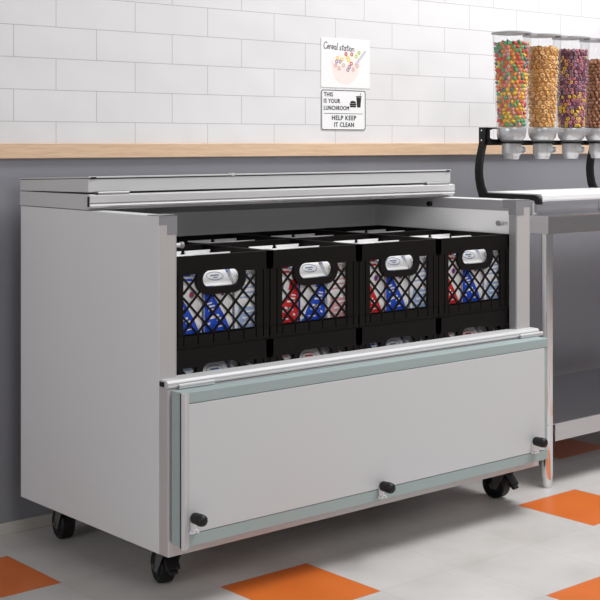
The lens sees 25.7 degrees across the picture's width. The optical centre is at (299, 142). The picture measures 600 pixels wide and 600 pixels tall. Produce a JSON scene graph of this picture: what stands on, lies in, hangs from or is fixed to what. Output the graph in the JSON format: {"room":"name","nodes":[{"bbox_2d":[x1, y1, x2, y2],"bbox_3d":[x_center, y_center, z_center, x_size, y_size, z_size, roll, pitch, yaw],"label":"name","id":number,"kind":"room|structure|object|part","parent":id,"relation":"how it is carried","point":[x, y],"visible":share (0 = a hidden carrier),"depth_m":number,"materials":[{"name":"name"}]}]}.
{"room":"school cafeteria","nodes":[
{"label":"school cafeteria","id":0,"kind":"room"},
{"bbox_2d":[0,0,599,522],"bbox_3d":[0.265,-0.310,5.072,12.000,3.000,0.120,0,0,-41],"label":"wall","id":1,"kind":"structure","parent":0,"point":[72,71],"depth_m":4.63,"materials":[{"name":"tile"}]},
{"bbox_2d":[0,513,52,535],"bbox_3d":[0.308,1.172,5.022,12.000,0.036,0.012,0,0,-41],"label":"baseboard","id":2,"kind":"structure","parent":1,"relation":"attached to","point":[35,522],"depth_m":4.03,"materials":[{"name":"grey"}]},
{"bbox_2d":[0,143,588,158],"bbox_3d":[0.311,0.024,5.018,12.000,0.047,0.022,0,0,-41],"label":"trim","id":3,"kind":"structure","parent":1,"relation":"attached to","point":[7,150],"depth_m":4.54,"materials":[{"name":"brown wood"}]},
{"bbox_2d":[321,89,365,130],"bbox_3d":[0.163,-0.122,4.903,0.226,0.151,0.003,0,0,-41],"label":"sign","id":4,"kind":"object","parent":1,"relation":"attached to","point":[340,109],"visible":1,"depth_m":4.90,"materials":[{"name":"white"}]},
{"bbox_2d":[321,37,369,88],"bbox_3d":[0.171,-0.297,4.910,0.246,0.183,0.003,0,0,-41],"label":"poster","id":5,"kind":"object","parent":1,"relation":"attached to","point":[345,63],"visible":1,"depth_m":4.91,"materials":[{"name":"white paper"}]},
{"bbox_2d":[331,51,365,83],"bbox_3d":[0.184,-0.286,4.919,0.179,0.132,0.001,0,0,-41],"label":"picture","id":6,"kind":"object","parent":5,"relation":"attached to","point":[347,67],"depth_m":4.92,"materials":[{"name":"multicoloured"}]},
{"bbox_2d":[0,424,599,599],"bbox_3d":[5.509,1.240,1.254,18.000,0.100,12.740,0,0,-41],"label":"floor","id":7,"kind":"structure","parent":0,"point":[533,541],"depth_m":3.78,"materials":[{"name":"tile"}]},
{"bbox_2d":[20,170,547,582],"bbox_3d":[0.008,0.640,4.087,1.496,1.100,0.882,0,0,-41],"label":"cooler","id":8,"kind":"object","parent":7,"relation":"on","point":[119,443],"visible":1,"depth_m":3.71,"materials":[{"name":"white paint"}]},
{"bbox_3d":[-0.342,0.409,3.400,0.050,0.441,0.001,0,0,-41],"label":"post trim","id":9,"kind":"part","parent":8,"relation":"part of","materials":[{"name":"grey metal"}]},
{"bbox_3d":[-0.255,0.950,3.315,0.031,0.031,0.050,0,0,-41],"label":"knob","id":10,"kind":"part","parent":8,"relation":"part of","materials":[{"name":"black plastic"}]},
{"bbox_2d":[177,339,268,374],"bbox_3d":[-0.314,0.674,3.667,0.338,0.254,0.313,0,0,-41],"label":"crate","id":11,"kind":"object","parent":8,"relation":"in","point":[197,358],"visible":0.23,"depth_m":3.55,"materials":[{"name":"black plastic"}]},
{"bbox_2d":[183,368,193,373],"bbox_3d":[-0.331,0.676,3.527,0.097,0.240,0.097,0,0,-41],"label":"milk carton","id":12,"kind":"object","parent":11,"relation":"in","point":[188,370],"visible":0.1,"depth_m":3.50,"materials":[{"name":"white"}]},
{"bbox_2d":[192,361,226,371],"bbox_3d":[-0.252,0.676,3.594,0.097,0.240,0.097,0,0,-41],"label":"milk carton","id":13,"kind":"object","parent":11,"relation":"in","point":[221,364],"visible":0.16,"depth_m":3.58,"materials":[{"name":"white"}]},
{"bbox_2d":[177,244,269,350],"bbox_3d":[-0.314,0.427,3.667,0.338,0.254,0.313,0,0,-41],"label":"crate","id":14,"kind":"object","parent":11,"relation":"on","point":[241,260],"visible":0.49,"depth_m":3.57,"materials":[{"name":"black plastic"}]},
{"bbox_2d":[183,275,201,334],"bbox_3d":[-0.331,0.427,3.527,0.097,0.245,0.097,0,0,-41],"label":"milk carton","id":15,"kind":"object","parent":14,"relation":"in","point":[189,295],"visible":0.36,"depth_m":3.50,"materials":[{"name":"white"}]},
{"bbox_2d":[184,249,209,253],"bbox_3d":[-0.298,0.430,3.806,0.097,0.238,0.097,0,0,-41],"label":"milk carton","id":16,"kind":"object","parent":14,"relation":"in","point":[208,250],"visible":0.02,"depth_m":3.80,"materials":[{"name":"white cardboard"}]},
{"bbox_2d":[193,252,231,331],"bbox_3d":[-0.252,0.425,3.594,0.097,0.248,0.097,0,0,-41],"label":"milk carton","id":17,"kind":"object","parent":14,"relation":"in","point":[213,277],"visible":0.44,"depth_m":3.56,"materials":[{"name":"white"}]},
{"bbox_2d":[225,269,254,328],"bbox_3d":[-0.173,0.427,3.661,0.097,0.244,0.097,0,0,-41],"label":"milk carton","id":18,"kind":"object","parent":14,"relation":"in","point":[232,273],"visible":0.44,"depth_m":3.62,"materials":[{"name":"white cardboard"}]},
{"bbox_2d":[224,359,254,367],"bbox_3d":[-0.173,0.676,3.661,0.097,0.240,0.097,0,0,-41],"label":"milk carton","id":19,"kind":"object","parent":11,"relation":"in","point":[229,363],"visible":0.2,"depth_m":3.63,"materials":[{"name":"white cardboard"}]},
{"bbox_3d":[-0.157,0.121,4.271,1.467,0.043,0.388,0,0,-41],"label":"folded lid","id":20,"kind":"part","parent":8,"relation":"part of","materials":[{"name":"silver metal"}]},
{"bbox_3d":[-0.152,0.165,4.273,1.479,0.044,0.390,0,0,-41],"label":"fixed lid","id":21,"kind":"part","parent":8,"relation":"part of","materials":[{"name":"silver metal"}]},
{"bbox_3d":[-0.025,0.397,4.113,1.360,0.416,0.670,0,0,-41],"label":"rim trim","id":22,"kind":"part","parent":8,"relation":"part of","materials":[{"name":"grey metal"}]},
{"bbox_2d":[269,328,358,361],"bbox_3d":[-0.056,0.674,3.888,0.338,0.254,0.313,0,0,-41],"label":"crate","id":23,"kind":"object","parent":8,"relation":"in","point":[348,338],"visible":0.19,"depth_m":3.76,"materials":[{"name":"black plastic"}]},
{"bbox_2d":[207,239,358,338],"bbox_3d":[-0.056,0.427,3.888,0.338,0.254,0.313,0,0,-41],"label":"crate","id":24,"kind":"object","parent":23,"relation":"on","point":[334,253],"visible":0.5,"depth_m":3.78,"materials":[{"name":"black plastic"}]},
{"bbox_2d":[249,245,272,248],"bbox_3d":[-0.118,0.430,3.960,0.097,0.238,0.097,0,0,-41],"label":"milk carton","id":25,"kind":"object","parent":24,"relation":"in","point":[269,246],"visible":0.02,"depth_m":3.96,"materials":[{"name":"white cardboard"}]},
{"bbox_2d":[265,249,297,322],"bbox_3d":[-0.072,0.427,3.748,0.097,0.245,0.097,0,0,-41],"label":"milk carton","id":26,"kind":"object","parent":24,"relation":"in","point":[287,286],"visible":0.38,"depth_m":3.72,"materials":[{"name":"white"}]},
{"bbox_2d":[275,244,298,247],"bbox_3d":[-0.039,0.430,4.028,0.097,0.238,0.097,0,0,-41],"label":"milk carton","id":27,"kind":"object","parent":24,"relation":"in","point":[284,245],"visible":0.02,"depth_m":4.02,"materials":[{"name":"white cardboard"}]},
{"bbox_2d":[290,246,324,320],"bbox_3d":[0.006,0.425,3.815,0.097,0.248,0.097,0,0,-41],"label":"milk carton","id":28,"kind":"object","parent":24,"relation":"in","point":[307,270],"visible":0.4,"depth_m":3.78,"materials":[{"name":"white"}]},
{"bbox_2d":[318,261,344,317],"bbox_3d":[0.085,0.427,3.882,0.097,0.244,0.097,0,0,-41],"label":"milk carton","id":29,"kind":"object","parent":24,"relation":"in","point":[325,266],"visible":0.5,"depth_m":3.84,"materials":[{"name":"white cardboard"}]},
{"bbox_2d":[282,355,290,359],"bbox_3d":[-0.072,0.676,3.748,0.097,0.240,0.097,0,0,-41],"label":"milk carton","id":30,"kind":"object","parent":23,"relation":"in","point":[286,357],"visible":0.1,"depth_m":3.72,"materials":[{"name":"white cardboard"}]},
{"bbox_2d":[290,348,319,357],"bbox_3d":[0.006,0.676,3.815,0.097,0.240,0.097,0,0,-41],"label":"milk carton","id":31,"kind":"object","parent":23,"relation":"in","point":[309,352],"visible":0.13,"depth_m":3.80,"materials":[{"name":"white"}]},
{"bbox_2d":[317,347,344,354],"bbox_3d":[0.085,0.676,3.882,0.097,0.240,0.097,0,0,-41],"label":"milk carton","id":32,"kind":"object","parent":23,"relation":"in","point":[324,350],"visible":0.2,"depth_m":3.85,"materials":[{"name":"white cardboard"}]},
{"bbox_3d":[0.207,0.620,3.860,1.481,0.020,0.064,0,0,-41],"label":"rail","id":33,"kind":"part","parent":8,"relation":"part of","materials":[{"name":"silver metal"}]},
{"bbox_3d":[0.237,0.828,3.809,1.449,0.392,0.047,0,0,-41],"label":"drop door","id":34,"kind":"part","parent":8,"relation":"part of","materials":[{"name":"grey metal"}]},
{"bbox_3d":[0.253,0.827,3.789,1.411,0.328,0.005,0,0,-41],"label":"door panel","id":35,"kind":"part","parent":8,"relation":"part of","materials":[{"name":"grey metal"}]},
{"bbox_3d":[0.249,0.982,3.747,0.031,0.031,0.050,0,0,-41],"label":"knob","id":36,"kind":"part","parent":8,"relation":"part of","materials":[{"name":"black plastic"}]},
{"bbox_2d":[359,318,437,349],"bbox_3d":[0.202,0.674,4.109,0.338,0.254,0.313,0,0,-41],"label":"crate","id":37,"kind":"object","parent":8,"relation":"in","point":[428,328],"visible":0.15,"depth_m":3.98,"materials":[{"name":"black plastic"}]},
{"bbox_2d":[293,234,437,327],"bbox_3d":[0.202,0.427,4.109,0.338,0.254,0.313,0,0,-41],"label":"crate","id":38,"kind":"object","parent":37,"relation":"on","point":[416,247],"visible":0.46,"depth_m":4.00,"materials":[{"name":"black plastic"}]},
{"bbox_2d":[333,240,354,242],"bbox_3d":[0.140,0.430,4.181,0.097,0.238,0.097,0,0,-41],"label":"milk carton","id":39,"kind":"object","parent":38,"relation":"in","point":[345,241],"visible":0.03,"depth_m":4.19,"materials":[{"name":"white cardboard"}]},
{"bbox_2d":[357,238,377,242],"bbox_3d":[0.219,0.430,4.249,0.097,0.238,0.097,0,0,-41],"label":"milk carton","id":40,"kind":"object","parent":38,"relation":"in","point":[376,239],"visible":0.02,"depth_m":4.25,"materials":[{"name":"white cardboard"}]},
{"bbox_2d":[354,243,383,312],"bbox_3d":[0.186,0.427,3.969,0.097,0.245,0.097,0,0,-41],"label":"milk carton","id":41,"kind":"object","parent":38,"relation":"in","point":[374,278],"visible":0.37,"depth_m":3.94,"materials":[{"name":"white"}]},
{"bbox_2d":[375,240,407,310],"bbox_3d":[0.265,0.425,4.036,0.097,0.248,0.097,0,0,-41],"label":"milk carton","id":42,"kind":"object","parent":38,"relation":"in","point":[392,262],"visible":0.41,"depth_m":4.00,"materials":[{"name":"white"}]},
{"bbox_2d":[401,255,425,307],"bbox_3d":[0.343,0.427,4.104,0.097,0.244,0.097,0,0,-41],"label":"milk carton","id":43,"kind":"object","parent":38,"relation":"in","point":[408,260],"visible":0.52,"depth_m":4.06,"materials":[{"name":"white cardboard"}]},
{"bbox_2d":[370,343,377,347],"bbox_3d":[0.186,0.676,3.969,0.097,0.240,0.097,0,0,-41],"label":"milk carton","id":44,"kind":"object","parent":37,"relation":"in","point":[373,345],"visible":0.07,"depth_m":3.94,"materials":[{"name":"white"}]},
{"bbox_2d":[376,337,403,345],"bbox_3d":[0.265,0.676,4.036,0.097,0.240,0.097,0,0,-41],"label":"milk carton","id":45,"kind":"object","parent":37,"relation":"in","point":[392,341],"visible":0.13,"depth_m":4.02,"materials":[{"name":"white"}]},
{"bbox_2d":[400,336,425,342],"bbox_3d":[0.343,0.676,4.104,0.097,0.240,0.097,0,0,-41],"label":"milk carton","id":46,"kind":"object","parent":37,"relation":"in","point":[406,339],"visible":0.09,"depth_m":4.07,"materials":[{"name":"white cardboard"}]},
{"bbox_2d":[438,309,509,338],"bbox_3d":[0.461,0.674,4.330,0.338,0.254,0.313,0,0,-41],"label":"crate","id":47,"kind":"object","parent":8,"relation":"in","point":[499,318],"visible":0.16,"depth_m":4.20,"materials":[{"name":"black plastic"}]},
{"bbox_2d":[374,229,508,317],"bbox_3d":[0.461,0.427,4.330,0.338,0.254,0.313,0,0,-41],"label":"crate","id":48,"kind":"object","parent":47,"relation":"on","point":[490,242],"visible":0.52,"depth_m":4.22,"materials":[{"name":"black plastic"}]},
{"bbox_2d":[431,234,449,237],"bbox_3d":[0.477,0.430,4.470,0.097,0.238,0.097,0,0,-41],"label":"milk carton","id":49,"kind":"object","parent":48,"relation":"in","point":[437,235],"visible":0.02,"depth_m":4.47,"materials":[{"name":"white"}]},
{"bbox_2d":[425,238,460,303],"bbox_3d":[0.444,0.427,4.190,0.097,0.245,0.097,0,0,-41],"label":"milk carton","id":50,"kind":"object","parent":48,"relation":"in","point":[452,271],"visible":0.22,"depth_m":4.17,"materials":[{"name":"white cardboard"}]},
{"bbox_2d":[451,235,481,301],"bbox_3d":[0.523,0.425,4.257,0.097,0.248,0.097,0,0,-41],"label":"milk carton","id":51,"kind":"object","parent":48,"relation":"in","point":[469,256],"visible":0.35,"depth_m":4.23,"materials":[{"name":"white"}]},
{"bbox_2d":[475,249,498,299],"bbox_3d":[0.601,0.427,4.325,0.097,0.244,0.097,0,0,-41],"label":"milk carton","id":52,"kind":"object","parent":48,"relation":"in","point":[481,253],"visible":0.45,"depth_m":4.28,"materials":[{"name":"white cardboard"}]},
{"bbox_2d":[454,327,477,334],"bbox_3d":[0.523,0.676,4.257,0.097,0.240,0.097,0,0,-41],"label":"milk carton","id":53,"kind":"object","parent":47,"relation":"in","point":[471,330],"visible":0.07,"depth_m":4.25,"materials":[{"name":"white"}]},
{"bbox_2d":[475,326,497,332],"bbox_3d":[0.601,0.676,4.325,0.097,0.240,0.097,0,0,-41],"label":"milk carton","id":54,"kind":"object","parent":47,"relation":"in","point":[479,329],"visible":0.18,"depth_m":4.29,"materials":[{"name":"white cardboard"}]},
{"bbox_3d":[0.734,0.409,4.322,0.064,0.441,0.001,0,0,-41],"label":"post trim","id":55,"kind":"part","parent":8,"relation":"part of","materials":[{"name":"grey metal"}]},
{"bbox_3d":[0.766,0.954,4.189,0.031,0.031,0.050,0,0,-41],"label":"knob","id":56,"kind":"part","parent":8,"relation":"part of","materials":[{"name":"black plastic"}]},
{"bbox_3d":[-0.259,0.674,4.125,0.338,0.254,0.313,0,0,-41],"label":"crate","id":57,"kind":"object","parent":8,"relation":"in","visible":0},
{"bbox_2d":[177,233,288,243],"bbox_3d":[-0.259,0.427,4.125,0.338,0.254,0.313,0,0,-41],"label":"crate","id":58,"kind":"object","parent":57,"relation":"on","point":[211,237],"visible":0.02,"depth_m":4.25,"materials":[{"name":"black plastic"}]},
{"bbox_2d":[188,240,210,242],"bbox_3d":[-0.321,0.430,4.198,0.097,0.238,0.097,0,0,-41],"label":"milk carton","id":59,"kind":"object","parent":58,"relation":"in","point":[194,241],"visible":0.02,"depth_m":4.20,"materials":[{"name":"white"}]},
{"bbox_2d":[214,238,236,241],"bbox_3d":[-0.243,0.430,4.265,0.097,0.238,0.097,0,0,-41],"label":"milk carton","id":60,"kind":"object","parent":58,"relation":"in","point":[228,239],"visible":0.02,"depth_m":4.26,"materials":[{"name":"white cardboard"}]},
{"bbox_3d":[-0.001,0.674,4.346,0.338,0.254,0.313,0,0,-41],"label":"crate","id":61,"kind":"object","parent":8,"relation":"in","visible":0},
{"bbox_2d":[231,229,365,238],"bbox_3d":[-0.001,0.427,4.346,0.338,0.254,0.313,0,0,-41],"label":"crate","id":62,"kind":"object","parent":61,"relation":"on","point":[319,233],"visible":0.02,"depth_m":4.47,"materials":[{"name":"black plastic"}]},
{"bbox_2d":[272,235,291,237],"bbox_3d":[-0.063,0.430,4.419,0.097,0.238,0.097,0,0,-41],"label":"milk carton","id":63,"kind":"object","parent":62,"relation":"in","point":[284,236],"visible":0.02,"depth_m":4.42,"materials":[{"name":"white cardboard"}]},
{"bbox_2d":[294,233,314,236],"bbox_3d":[0.016,0.430,4.486,0.097,0.238,0.097,0,0,-41],"label":"milk carton","id":64,"kind":"object","parent":62,"relation":"in","point":[312,234],"visible":0.02,"depth_m":4.48,"materials":[{"name":"white"}]},
{"bbox_3d":[0.257,0.674,4.567,0.338,0.254,0.313,0,0,-41],"label":"crate","id":65,"kind":"object","parent":8,"relation":"in","visible":0},
{"bbox_2d":[313,225,437,233],"bbox_3d":[0.258,0.427,4.567,0.338,0.254,0.313,0,0,-41],"label":"crate","id":66,"kind":"object","parent":65,"relation":"on","point":[371,227],"visible":0.02,"depth_m":4.69,"materials":[{"name":"black plastic"}]},
{"bbox_2d":[367,229,385,232],"bbox_3d":[0.274,0.430,4.707,0.097,0.238,0.097,0,0,-41],"label":"milk carton","id":67,"kind":"object","parent":66,"relation":"in","point":[379,230],"visible":0.02,"depth_m":4.71,"materials":[{"name":"white"}]},
{"bbox_2d":[530,201,599,487],"bbox_3d":[1.232,0.721,5.234,1.520,0.938,0.610,0,0,-41],"label":"work table","id":68,"kind":"object","parent":7,"relation":"on","point":[573,399],"visible":0.5,"depth_m":4.62,"materials":[{"name":"silver metal"}]},
{"bbox_2d":[475,30,599,214],"bbox_3d":[0.993,-0.076,4.912,0.677,0.656,0.303,0,0,-41],"label":"dispenser","id":69,"kind":"object","parent":68,"relation":"on","point":[511,140],"visible":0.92,"depth_m":4.84,"materials":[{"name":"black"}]},
{"bbox_3d":[0.707,-0.030,4.791,0.066,0.052,0.008,0,0,-41],"label":"arm","id":70,"kind":"part","parent":69,"relation":"part of","materials":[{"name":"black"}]},
{"bbox_2d":[494,39,529,126],"bbox_3d":[0.770,-0.216,4.779,0.119,0.319,0.118,0,0,-41],"label":"cereal","id":71,"kind":"object","parent":69,"relation":"on","point":[511,67],"visible":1,"depth_m":4.74,"materials":[{"name":"multicoloured food"}]},
{"bbox_3d":[0.770,-0.398,4.780,0.135,0.013,0.135,0,0,-41],"label":"hopper lid","id":72,"kind":"part","parent":69,"relation":"part of","materials":[{"name":"grey"}]},
{"bbox_2d":[527,45,558,127],"bbox_3d":[0.902,-0.211,4.893,0.118,0.307,0.117,0,0,-41],"label":"cereal","id":73,"kind":"object","parent":69,"relation":"on","point":[542,64],"visible":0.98,"depth_m":4.86,"materials":[{"name":"brown food"}]},
{"bbox_2d":[487,188,599,201],"bbox_3d":[1.004,0.192,4.907,0.640,0.028,0.270,0,0,-41],"label":"tray","id":74,"kind":"object","parent":69,"relation":"on","point":[544,195],"depth_m":4.71,"materials":[{"name":"white metal"}]},
{"bbox_3d":[0.903,-0.398,4.893,0.135,0.013,0.135,0,0,-41],"label":"hopper lid","id":75,"kind":"part","parent":69,"relation":"part of","materials":[{"name":"grey"}]},
{"bbox_2d":[555,48,587,127],"bbox_3d":[1.034,-0.208,5.005,0.116,0.301,0.115,0,0,-41],"label":"cereal","id":76,"kind":"object","parent":69,"relation":"on","point":[572,77],"visible":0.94,"depth_m":4.97,"materials":[{"name":"purple"}]},
{"bbox_3d":[1.034,-0.398,5.005,0.135,0.013,0.135,0,0,-41],"label":"hopper lid","id":77,"kind":"part","parent":69,"relation":"part of","materials":[{"name":"grey"}]},
{"bbox_3d":[1.160,-0.398,5.114,0.135,0.013,0.135,0,0,-41],"label":"hopper lid","id":78,"kind":"part","parent":69,"relation":"part of","materials":[{"name":"grey"}]},
{"bbox_2d":[583,58,599,127],"bbox_3d":[1.160,-0.193,5.114,0.116,0.270,0.117,0,0,-41],"label":"cereal","id":79,"kind":"object","parent":69,"relation":"on","point":[592,108],"visible":0.8,"depth_m":5.07,"materials":[{"name":"brown food"}]},
{"bbox_3d":[0.855,0.723,4.545,0.041,0.934,0.041,0,0,-41],"label":"leg","id":80,"kind":"part","parent":68,"relation":"part of","materials":[{"name":"silver metal"}]}
]}

